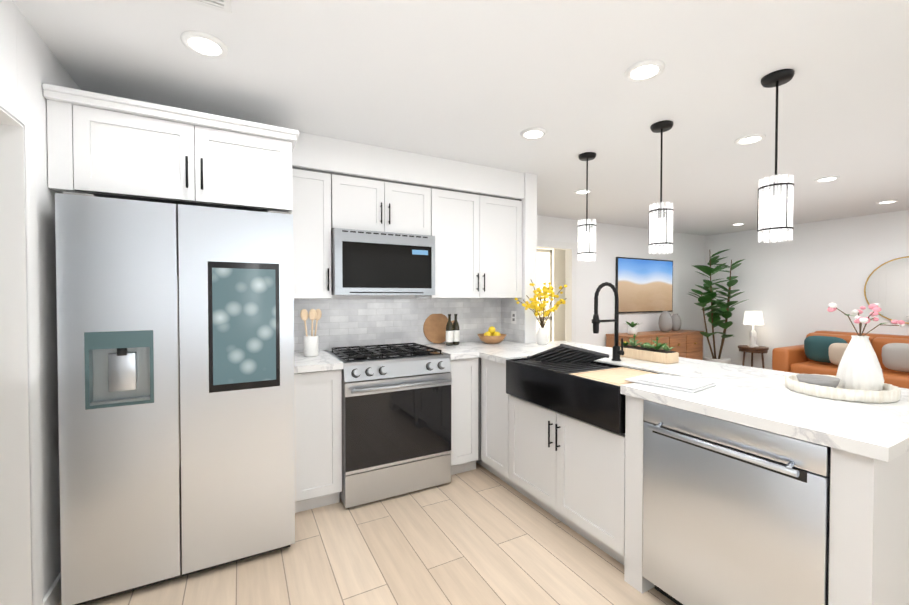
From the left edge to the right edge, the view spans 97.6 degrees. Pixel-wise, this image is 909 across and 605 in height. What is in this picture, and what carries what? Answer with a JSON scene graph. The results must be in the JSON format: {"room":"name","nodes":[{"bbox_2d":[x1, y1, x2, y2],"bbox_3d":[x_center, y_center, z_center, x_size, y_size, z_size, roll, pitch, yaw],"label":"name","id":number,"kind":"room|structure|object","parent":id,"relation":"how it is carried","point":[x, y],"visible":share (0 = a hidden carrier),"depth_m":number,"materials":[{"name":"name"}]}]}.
{"room":"kitchen","nodes":[
{"label":"kitchen","id":0,"kind":"room"},
{"bbox_2d":[0,0,80,597],"bbox_3d":[-1.825,0.108,1.714,0.115,2.464,10.100,-1,1,-28],"label":"wall","id":1,"kind":"structure","parent":0,"point":[30,63],"depth_m":1.70,"materials":[{"name":"white paint"}]},
{"bbox_2d":[0,81,42,604],"bbox_3d":[-1.443,0.299,1.013,0.151,2.106,1.270,-1,1,-28],"label":"door frame","id":2,"kind":"structure","parent":1,"relation":"attached to","point":[20,525],"depth_m":1.51,"materials":[{"name":"white"}]},
{"bbox_2d":[43,572,61,604],"bbox_3d":[-1.742,1.290,1.716,0.015,0.101,0.350,-1,1,-28],"label":"baseboard","id":3,"kind":"structure","parent":1,"relation":"attached to","point":[52,596],"depth_m":1.72,"materials":[{"name":"white"}]},
{"bbox_2d":[58,462,676,604],"bbox_3d":[0.508,1.350,2.997,11.500,0.061,10.330,-1,1,-28],"label":"floor","id":4,"kind":"structure","parent":0,"point":[480,535],"depth_m":2.03,"materials":[{"name":"beige wood"}]},
{"bbox_2d":[55,192,294,604],"bbox_3d":[-1.466,0.426,2.276,0.925,1.809,0.882,-1,1,-28],"label":"refrigerator","id":5,"kind":"object","parent":4,"relation":"on","point":[175,337],"visible":1,"depth_m":1.85,"materials":[{"name":"silver metal"}]},
{"bbox_2d":[294,369,341,512],"bbox_3d":[-0.999,0.872,2.748,0.306,0.902,0.610,-1,1,-28],"label":"base cabinet","id":6,"kind":"object","parent":4,"relation":"on","point":[318,432],"visible":0.65,"depth_m":2.49,"materials":[{"name":"white paint"}]},
{"bbox_2d":[294,351,342,372],"bbox_3d":[-0.994,0.399,2.728,0.313,0.040,0.635,-1,1,-28],"label":"countertop","id":7,"kind":"structure","parent":6,"relation":"on","point":[324,361],"depth_m":2.52,"materials":[{"name":"white stone"}]},
{"bbox_2d":[300,309,321,356],"bbox_3d":[-1.010,0.210,2.805,0.145,0.334,0.100,-1,1,-28],"label":"utensil crock","id":8,"kind":"object","parent":7,"relation":"on","point":[310,342],"visible":1,"depth_m":2.78,"materials":[{"name":"white ceramic"}]},
{"bbox_2d":[326,343,451,507],"bbox_3d":[-0.497,0.833,2.952,0.762,0.972,0.707,-1,1,-28],"label":"range","id":9,"kind":"object","parent":4,"relation":"on","point":[396,420],"visible":0.96,"depth_m":2.68,"materials":[{"name":"silver metal"}]},
{"bbox_2d":[450,357,480,474],"bbox_3d":[-0.058,0.864,3.256,0.287,0.902,0.610,-1,1,-28],"label":"base cabinet","id":10,"kind":"object","parent":4,"relation":"on","point":[465,453],"visible":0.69,"depth_m":3.00,"materials":[{"name":"white paint"}]},
{"bbox_2d":[476,358,511,486],"bbox_3d":[0.566,0.868,3.008,0.610,0.902,0.421,-1,1,-28],"label":"base cabinet","id":11,"kind":"object","parent":4,"relation":"on","point":[496,405],"depth_m":2.88,"materials":[{"name":"white paint"}]},
{"bbox_2d":[422,340,550,363],"bbox_3d":[0.217,0.392,3.187,0.719,0.040,0.979,-1,1,-28],"label":"countertop","id":12,"kind":"structure","parent":11,"relation":"on","point":[498,352],"depth_m":3.09,"materials":[{"name":"white stone"}]},
{"bbox_2d":[423,314,453,343],"bbox_3d":[-0.119,0.228,3.555,0.345,0.273,0.051,-1,1,-28],"label":"round cutting board","id":13,"kind":"object","parent":12,"relation":"on","point":[434,328],"visible":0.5,"depth_m":3.52,"materials":[{"name":"brown wood"}]},
{"bbox_2d":[446,314,459,345],"bbox_3d":[-0.015,0.233,3.431,0.136,0.268,0.064,-1,1,-41],"label":"wine bottles","id":14,"kind":"object","parent":12,"relation":"on","point":[452,334],"visible":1,"depth_m":3.40,"materials":[{"name":"black glass"}]},
{"bbox_2d":[477,326,505,343],"bbox_3d":[0.337,0.289,3.580,0.260,0.150,0.260,-1,1,-28],"label":"bowl","id":15,"kind":"object","parent":12,"relation":"on","point":[491,336],"visible":1,"depth_m":3.52,"materials":[{"name":"brown wood"}]},
{"bbox_2d":[506,341,908,456],"bbox_3d":[1.031,0.402,2.599,1.095,0.040,2.790,-1,1,-28],"label":"countertop","id":16,"kind":"structure","parent":11,"relation":"on","point":[752,375],"depth_m":2.29,"materials":[{"name":"white stone"}]},
{"bbox_2d":[515,280,566,344],"bbox_3d":[0.804,0.081,3.447,0.500,0.570,0.464,-1,1,-28],"label":"branches","id":17,"kind":"object","parent":16,"relation":"on","point":[542,336],"visible":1,"depth_m":3.44,"materials":[{"name":"yellow plant"}]},
{"bbox_2d":[506,358,673,433],"bbox_3d":[0.778,0.507,2.413,0.487,0.229,0.916,-1,1,-28],"label":"farmhouse sink","id":18,"kind":"object","parent":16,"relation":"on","point":[597,403],"visible":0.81,"depth_m":2.18,"materials":[{"name":"black metal"}]},
{"bbox_2d":[516,344,614,373],"bbox_3d":[0.690,0.350,2.586,0.439,0.221,0.494,-1,1,-28],"label":"dish rack","id":19,"kind":"object","parent":18,"relation":"on","point":[565,358],"visible":0.79,"depth_m":2.52,"materials":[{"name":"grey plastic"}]},
{"bbox_2d":[571,367,656,385],"bbox_3d":[0.911,0.408,2.176,0.449,0.020,0.344,-1,1,-28],"label":"cutting board","id":20,"kind":"object","parent":18,"relation":"on","point":[617,376],"visible":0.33,"depth_m":2.20,"materials":[{"name":"brown wood"}]},
{"bbox_2d":[592,282,623,360],"bbox_3d":[0.988,0.125,2.545,0.246,0.513,0.096,-1,1,-28],"label":"spring faucet","id":21,"kind":"object","parent":16,"relation":"on","point":[617,352],"visible":1,"depth_m":2.58,"materials":[{"name":"black metal"}]},
{"bbox_2d":[619,334,678,363],"bbox_3d":[1.271,0.297,2.647,0.172,0.166,0.402,-1,1,-28],"label":"pot","id":22,"kind":"object","parent":16,"relation":"on","point":[646,351],"visible":0.98,"depth_m":2.58,"materials":[{"name":"beige wood"}]},
{"bbox_2d":[625,373,715,392],"bbox_3d":[1.039,0.382,1.926,0.240,0.020,0.320,-1,1,-36],"label":"dish towel","id":23,"kind":"object","parent":16,"relation":"on","point":[685,384],"visible":1,"depth_m":1.88,"materials":[{"name":"white fabric"}]},
{"bbox_2d":[785,374,900,402],"bbox_3d":[1.676,0.370,1.736,0.365,0.048,0.365,-1,1,-28],"label":"round tray","id":24,"kind":"object","parent":16,"relation":"on","point":[889,393],"visible":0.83,"depth_m":1.61,"materials":[{"name":"stone"}]},
{"bbox_2d":[796,374,840,387],"bbox_3d":[1.589,0.354,1.740,0.144,0.056,0.144,-1,1,-28],"label":"bowl","id":25,"kind":"object","parent":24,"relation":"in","point":[824,380],"visible":0.62,"depth_m":1.72,"materials":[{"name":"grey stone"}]},
{"bbox_2d":[827,303,904,390],"bbox_3d":[1.793,0.191,1.722,0.245,0.381,0.228,-1,1,-28],"label":"flowers","id":26,"kind":"object","parent":24,"relation":"in","point":[859,367],"visible":0.96,"depth_m":1.70,"materials":[{"name":"ceramic"}]},
{"bbox_2d":[512,395,645,582],"bbox_3d":[0.861,0.981,2.465,0.610,0.695,0.939,-1,1,-28],"label":"base cabinet","id":27,"kind":"object","parent":4,"relation":"on","point":[583,479],"depth_m":2.13,"materials":[{"name":"white paint"}]},
{"bbox_2d":[606,329,703,359],"bbox_3d":[3.191,0.869,6.257,1.820,0.792,0.445,-1,1,-28],"label":"sideboard","id":28,"kind":"object","parent":4,"relation":"on","point":[687,343],"visible":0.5,"depth_m":6.20,"materials":[{"name":"brown wood"}]},
{"bbox_2d":[626,322,638,334],"bbox_3d":[2.631,0.375,5.915,0.270,0.205,0.323,-1,1,-28],"label":"potted plant","id":29,"kind":"object","parent":28,"relation":"on","point":[632,329],"visible":0.98,"depth_m":5.88,"materials":[{"name":"white ceramic"}]},
{"bbox_2d":[658,311,680,331],"bbox_3d":[3.492,0.302,6.422,0.495,0.333,0.215,-1,1,-28],"label":"vases","id":30,"kind":"object","parent":28,"relation":"on","point":[667,322],"visible":1,"depth_m":6.31,"materials":[{"name":"grey ceramic"}]},
{"bbox_2d":[689,249,748,363],"bbox_3d":[4.192,0.192,6.421,1.271,2.140,0.870,-1,1,-28],"label":"fiddle-leaf fig plant","id":31,"kind":"object","parent":4,"relation":"on","point":[715,313],"visible":0.94,"depth_m":6.36,"materials":[{"name":"green plant"}]},
{"bbox_2d":[642,400,830,604],"bbox_3d":[1.257,0.892,1.663,0.664,0.898,0.639,-1,1,-28],"label":"dishwasher","id":32,"kind":"object","parent":4,"relation":"on","point":[735,513],"visible":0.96,"depth_m":1.48,"materials":[{"name":"silver metal"}]},
{"bbox_2d":[738,345,768,368],"bbox_3d":[4.792,0.986,6.389,0.400,0.556,0.400,-1,1,-28],"label":"side table","id":33,"kind":"object","parent":4,"relation":"on","point":[759,349],"visible":0.81,"depth_m":6.27,"materials":[{"name":"brown wood"}]},
{"bbox_2d":[749,331,753,347],"bbox_3d":[4.697,0.577,6.285,0.070,0.263,0.068,-1,1,-28],"label":"decorative figurine","id":34,"kind":"object","parent":33,"relation":"on","point":[751,344],"visible":1,"depth_m":6.27,"materials":[{"name":"white ceramic"}]},
{"bbox_2d":[743,311,763,346],"bbox_3d":[4.792,0.424,6.380,0.270,0.566,0.270,-1,1,-28],"label":"table lamp","id":35,"kind":"object","parent":33,"relation":"on","point":[752,318],"visible":0.79,"depth_m":6.31,"materials":[{"name":"white fabric"}]},
{"bbox_2d":[772,331,908,388],"bbox_3d":[5.405,0.856,4.729,0.940,0.868,2.400,-1,1,-28],"label":"leather sofa","id":36,"kind":"object","parent":4,"relation":"on","point":[793,359],"visible":0.31,"depth_m":5.23,"materials":[{"name":"brown leather"}]},
{"bbox_2d":[804,336,846,362],"bbox_3d":[4.920,0.621,5.270,0.170,0.356,0.460,-1,1,-28],"label":"pillow","id":37,"kind":"object","parent":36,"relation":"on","point":[816,348],"visible":0.79,"depth_m":5.28,"materials":[{"name":"teal fabric"}]},
{"bbox_2d":[829,343,848,365],"bbox_3d":[4.882,0.656,4.954,0.144,0.296,0.340,-1,1,-28],"label":"pillow","id":38,"kind":"object","parent":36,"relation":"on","point":[836,351],"visible":0.38,"depth_m":4.99,"materials":[{"name":"beige fabric"}]},
{"bbox_2d":[882,343,908,371],"bbox_3d":[5.239,0.642,4.601,0.167,0.336,0.420,-1,1,-28],"label":"pillow","id":39,"kind":"object","parent":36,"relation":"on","point":[895,356],"visible":1,"depth_m":4.64,"materials":[{"name":"grey fabric"}]},
{"bbox_2d":[292,132,536,352],"bbox_3d":[-0.787,0.086,3.063,3.225,2.464,0.486,-1,1,-28],"label":"wall","id":40,"kind":"structure","parent":0,"point":[320,153],"depth_m":3.09,"materials":[{"name":"white paint"}]},
{"bbox_2d":[42,83,298,213],"bbox_3d":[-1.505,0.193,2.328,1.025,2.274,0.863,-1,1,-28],"label":"upper cabinet","id":41,"kind":"object","parent":40,"relation":"attached to","point":[104,145],"visible":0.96,"depth_m":1.93,"materials":[{"name":"white paint"}]},
{"bbox_2d":[291,169,330,298],"bbox_3d":[-1.063,-0.464,2.841,0.302,0.874,0.362,-1,1,-28],"label":"upper cabinet","id":42,"kind":"object","parent":40,"relation":"attached to","point":[311,201],"visible":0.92,"depth_m":2.73,"materials":[{"name":"white paint"}]},
{"bbox_2d":[331,174,430,234],"bbox_3d":[-0.592,-0.715,3.092,0.766,0.379,0.362,-1,1,-28],"label":"upper cabinet","id":43,"kind":"object","parent":40,"relation":"attached to","point":[366,204],"visible":0.81,"depth_m":2.94,"materials":[{"name":"white paint"}]},
{"bbox_2d":[331,228,434,294],"bbox_3d":[-0.580,-0.287,3.078,0.759,0.458,0.408,-1,1,-28],"label":"over-the-range microwave","id":44,"kind":"object","parent":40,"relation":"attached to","point":[365,262],"visible":0.98,"depth_m":2.88,"materials":[{"name":"silver metal"}]},
{"bbox_2d":[294,298,524,351],"bbox_3d":[-0.328,0.169,3.248,1.984,0.399,0.368,-1,1,-28],"label":"backsplash","id":45,"kind":"structure","parent":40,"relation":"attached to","point":[351,322],"depth_m":3.35,"materials":[{"name":"tile"}]},
{"bbox_2d":[415,186,521,297],"bbox_3d":[0.135,-0.482,3.509,0.902,0.888,0.328,-1,1,-28],"label":"upper cabinet","id":46,"kind":"object","parent":40,"relation":"attached to","point":[478,245],"depth_m":3.35,"materials":[{"name":"white paint"}]},
{"bbox_2d":[511,311,515,323],"bbox_3d":[0.549,0.139,3.687,0.006,0.116,0.070,-1,1,-28],"label":"electrical outlet plate","id":47,"kind":"object","parent":40,"relation":"attached to","point":[513,317],"visible":1,"depth_m":3.69,"materials":[{"name":"white plastic"}]},
{"bbox_2d":[12,0,908,235],"bbox_3d":[0.508,-1.175,2.955,11.500,0.061,10.330,-1,1,-28],"label":"ceiling","id":48,"kind":"structure","parent":0,"point":[483,82],"depth_m":2.06,"materials":[{"name":"white paint"}]},
{"bbox_2d":[181,31,227,57],"bbox_3d":[-1.085,-1.118,1.730,0.174,0.012,0.174,1,1,35],"label":"recessed light","id":49,"kind":"object","parent":48,"relation":"in","point":[204,44],"depth_m":1.71,"materials":[{"name":"white"}]},
{"bbox_2d":[186,0,231,13],"bbox_3d":[-0.906,-1.109,1.310,0.295,0.017,0.350,-1,1,-28],"label":"ceiling vent","id":50,"kind":"object","parent":48,"relation":"in","point":[223,5],"visible":1,"depth_m":1.48,"materials":[{"name":"white"}]},
{"bbox_2d":[520,127,546,139],"bbox_3d":[0.531,-1.133,2.672,0.174,0.012,0.174,1,1,35],"label":"recessed light","id":51,"kind":"object","parent":48,"relation":"in","point":[530,133],"depth_m":2.65,"materials":[{"name":"white"}]},
{"bbox_2d":[574,189,591,193],"bbox_3d":[1.342,-1.158,4.157,0.174,0.012,0.174,0,1,17],"label":"recessed light","id":52,"kind":"object","parent":48,"relation":"in","point":[581,191],"depth_m":4.13,"materials":[{"name":"white"}]},
{"bbox_2d":[577,152,596,260],"bbox_3d":[1.032,-0.737,3.098,0.143,0.819,0.142,-1,1,-28],"label":"pendant light","id":53,"kind":"object","parent":48,"relation":"hanging from","point":[587,233],"visible":1,"depth_m":3.07,"materials":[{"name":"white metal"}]},
{"bbox_2d":[625,59,664,81],"bbox_3d":[0.922,-1.121,1.929,0.174,0.012,0.174,1,1,35],"label":"recessed light","id":54,"kind":"object","parent":48,"relation":"in","point":[644,70],"depth_m":1.91,"materials":[{"name":"white"}]},
{"bbox_2d":[648,120,673,253],"bbox_3d":[1.327,-0.728,2.553,0.143,0.819,0.142,-1,1,-28],"label":"pendant light","id":55,"kind":"object","parent":48,"relation":"hanging from","point":[661,127],"visible":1,"depth_m":2.54,"materials":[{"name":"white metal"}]},
{"bbox_2d":[735,134,765,144],"bbox_3d":[2.058,-1.135,2.771,0.174,0.012,0.174,1,1,35],"label":"recessed light","id":56,"kind":"object","parent":48,"relation":"in","point":[753,138],"depth_m":2.75,"materials":[{"name":"white"}]},
{"bbox_2d":[757,69,794,242],"bbox_3d":[1.610,-0.718,1.989,0.143,0.819,0.142,-1,1,-28],"label":"pendant light","id":57,"kind":"object","parent":48,"relation":"hanging from","point":[777,78],"visible":0.98,"depth_m":1.97,"materials":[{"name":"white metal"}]},
{"bbox_2d":[814,176,839,181],"bbox_3d":[3.473,-1.150,3.707,0.174,0.012,0.174,0,1,17],"label":"recessed light","id":58,"kind":"object","parent":48,"relation":"in","point":[828,178],"depth_m":3.70,"materials":[{"name":"white"}]},
{"bbox_2d":[876,200,897,203],"bbox_3d":[5.010,-1.165,4.607,0.174,0.012,0.174,0,1,17],"label":"recessed light","id":59,"kind":"object","parent":48,"relation":"in","point":[886,201],"depth_m":4.60,"materials":[{"name":"white"}]},
{"bbox_2d":[537,248,553,341],"bbox_3d":[0.834,0.031,6.409,2.010,2.464,0.040,-1,1,-28],"label":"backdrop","id":60,"kind":"structure","parent":0,"point":[545,265],"depth_m":6.81,"materials":[{"name":"white"}]},
{"bbox_2d":[554,249,565,340],"bbox_3d":[0.367,0.028,6.553,8.344,2.464,0.101,-1,1,-28],"label":"wall","id":61,"kind":"structure","parent":0,"point":[559,281],"depth_m":7.33,"materials":[{"name":"white paint"}]},
{"bbox_2d":[537,215,705,355],"bbox_3d":[2.356,0.035,6.144,5.234,2.464,0.115,-1,1,-28],"label":"wall","id":62,"kind":"structure","parent":0,"point":[613,242],"depth_m":6.12,"materials":[{"name":"white paint"}]},
{"bbox_2d":[537,240,576,342],"bbox_3d":[1.321,0.215,5.512,0.980,2.126,0.018,-1,1,-28],"label":"door frame","id":63,"kind":"structure","parent":62,"relation":"attached to","point":[540,243],"depth_m":5.70,"materials":[{"name":"white wood"}]},
{"bbox_2d":[615,257,672,312],"bbox_3d":[3.103,-0.273,6.455,1.390,0.869,0.034,-1,1,-28],"label":"art","id":64,"kind":"object","parent":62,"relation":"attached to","point":[643,285],"visible":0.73,"depth_m":6.41,"materials":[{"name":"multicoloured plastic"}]},
{"bbox_2d":[704,210,908,369],"bbox_3d":[6.277,0.066,4.277,0.115,2.464,6.899,-1,1,-28],"label":"wall","id":65,"kind":"structure","parent":0,"point":[801,281],"depth_m":6.02,"materials":[{"name":"white paint"}]},
{"bbox_2d":[864,256,908,323],"bbox_3d":[5.779,-0.159,5.039,0.025,0.859,0.850,-1,1,-28],"label":"oval mirror","id":66,"kind":"object","parent":65,"relation":"attached to","point":[886,286],"visible":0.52,"depth_m":5.18,"materials":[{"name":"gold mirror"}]}
]}

